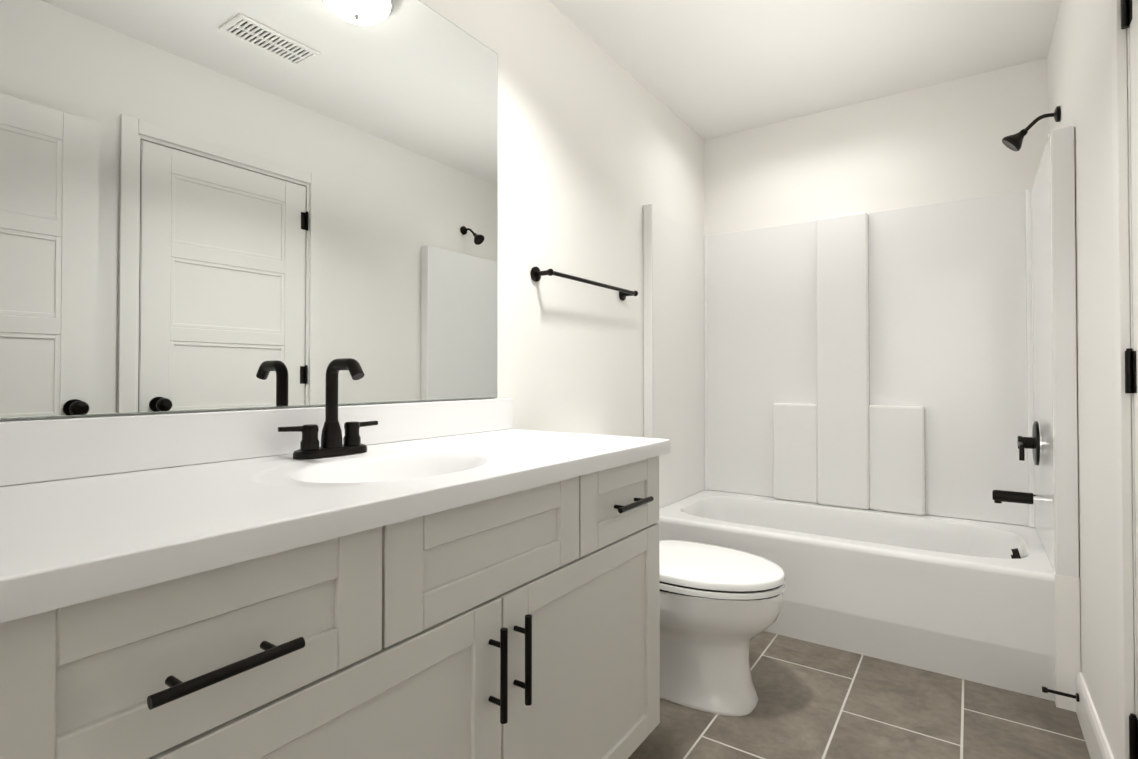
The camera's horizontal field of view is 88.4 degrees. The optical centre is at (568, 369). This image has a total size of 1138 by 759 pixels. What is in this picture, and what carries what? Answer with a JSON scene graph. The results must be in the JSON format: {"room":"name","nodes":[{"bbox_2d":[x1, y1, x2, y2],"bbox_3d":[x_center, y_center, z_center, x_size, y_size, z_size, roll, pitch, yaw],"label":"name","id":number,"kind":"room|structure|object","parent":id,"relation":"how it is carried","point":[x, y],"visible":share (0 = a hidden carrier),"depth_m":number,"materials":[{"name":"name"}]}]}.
{"room":"bathroom","nodes":[
{"label":"bathroom","id":0,"kind":"room"},
{"bbox_2d":[0,0,703,436],"bbox_3d":[-0.185,-0.130,2.051,0.110,2.430,3.480,0,-1,34],"label":"wall","id":1,"kind":"structure","parent":0,"point":[598,148],"depth_m":2.24,"materials":[{"name":"white paint"}]},
{"bbox_2d":[0,0,497,418],"bbox_3d":[-0.643,-0.472,1.280,0.006,1.106,1.456,0,-1,34],"label":"mirror","id":2,"kind":"object","parent":1,"relation":"attached to","point":[220,204],"visible":1,"depth_m":1.22,"materials":[{"name":"grey mirror"}]},
{"bbox_2d":[531,267,637,300],"bbox_3d":[0.089,-0.332,2.284,0.078,0.052,0.672,0,-1,34],"label":"towel rail","id":3,"kind":"object","parent":1,"relation":"attached to","point":[536,273],"visible":1,"depth_m":2.15,"materials":[{"name":"black metal"}]},
{"bbox_2d":[548,0,1060,139],"bbox_3d":[0.495,-1.401,1.600,1.760,0.100,3.480,0,-1,34],"label":"ceiling","id":4,"kind":"structure","parent":0,"point":[706,69],"depth_m":2.42,"materials":[{"name":"white paint"}]},
{"bbox_2d":[628,631,1090,758],"bbox_3d":[-0.090,1.119,0.715,1.760,0.100,5.550,0,-1,34],"label":"floor","id":5,"kind":"structure","parent":0,"point":[817,701],"depth_m":1.81,"materials":[{"name":"tile"}]},
{"bbox_2d":[0,434,669,758],"bbox_3d":[-0.383,0.648,1.128,0.590,0.851,1.490,0,-1,34],"label":"bathroom vanity","id":6,"kind":"object","parent":5,"relation":"on","point":[444,580],"depth_m":0.83,"materials":[{"name":"white paint"}]},
{"bbox_2d":[0,398,669,622],"bbox_3d":[-0.385,0.191,1.142,0.577,0.215,1.502,0,-1,34],"label":"countertop","id":7,"kind":"structure","parent":6,"relation":"on","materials":[{"name":"white stone"}]},
{"bbox_2d":[278,358,377,458],"bbox_3d":[-0.487,0.080,1.255,0.133,0.209,0.226,0,-1,34],"label":"faucet","id":8,"kind":"object","parent":7,"relation":"on","point":[332,447],"depth_m":1.26,"materials":[{"name":"black metal"}]},
{"bbox_2d":[659,540,784,715],"bbox_3d":[0.353,0.690,2.042,0.769,0.790,0.452,0,-1,34],"label":"toilet","id":9,"kind":"object","parent":5,"relation":"on","point":[720,607],"visible":0.46,"depth_m":1.85,"materials":[{"name":"white ceramic"}]},
{"bbox_2d":[643,106,1080,711],"bbox_3d":[1.197,0.060,2.607,1.537,2.063,0.770,0,-1,34],"label":"bathtub","id":10,"kind":"object","parent":5,"relation":"on","point":[865,424],"visible":0.96,"depth_m":2.68,"materials":[{"name":"white plastic"}]},
{"bbox_2d":[704,58,1047,235],"bbox_3d":[1.448,-0.119,2.974,1.540,2.430,0.110,0,-1,34],"label":"wall","id":11,"kind":"structure","parent":0,"point":[937,143],"depth_m":2.85,"materials":[{"name":"white paint"}]},
{"bbox_2d":[1047,0,1134,758],"bbox_3d":[1.176,-0.142,1.118,0.110,2.430,3.480,0,-1,34],"label":"wall","id":12,"kind":"structure","parent":0,"point":[1079,71],"depth_m":1.61,"materials":[{"name":"white paint"}]},
{"bbox_2d":[1042,686,1078,701],"bbox_3d":[1.529,1.007,1.820,0.088,0.024,0.024,0,-1,34],"label":"doorstop","id":13,"kind":"object","parent":12,"relation":"attached to","point":[1046,690],"visible":1,"depth_m":1.82,"materials":[{"name":"black metal"}]},
{"bbox_2d":[1076,672,1113,758],"bbox_3d":[1.420,1.014,1.571,0.014,0.130,0.664,0,-1,34],"label":"baseboard","id":14,"kind":"structure","parent":12,"relation":"attached to","point":[1097,744],"depth_m":1.64,"materials":[{"name":"white paint"}]},
{"bbox_2d":[1111,0,1137,758],"bbox_3d":[1.003,0.019,0.925,0.075,2.103,0.866,0,-1,34],"label":"door frame","id":15,"kind":"structure","parent":12,"relation":"attached to","point":[1124,401],"depth_m":1.25,"materials":[{"name":"white paint"}]},
{"bbox_2d":[1121,0,1137,758],"bbox_3d":[0.973,0.052,0.951,0.111,2.015,0.727,0,-1,34],"label":"door","id":16,"kind":"structure","parent":12,"relation":"in","point":[1129,13],"depth_m":1.22,"materials":[{"name":"white paint"}]}
]}

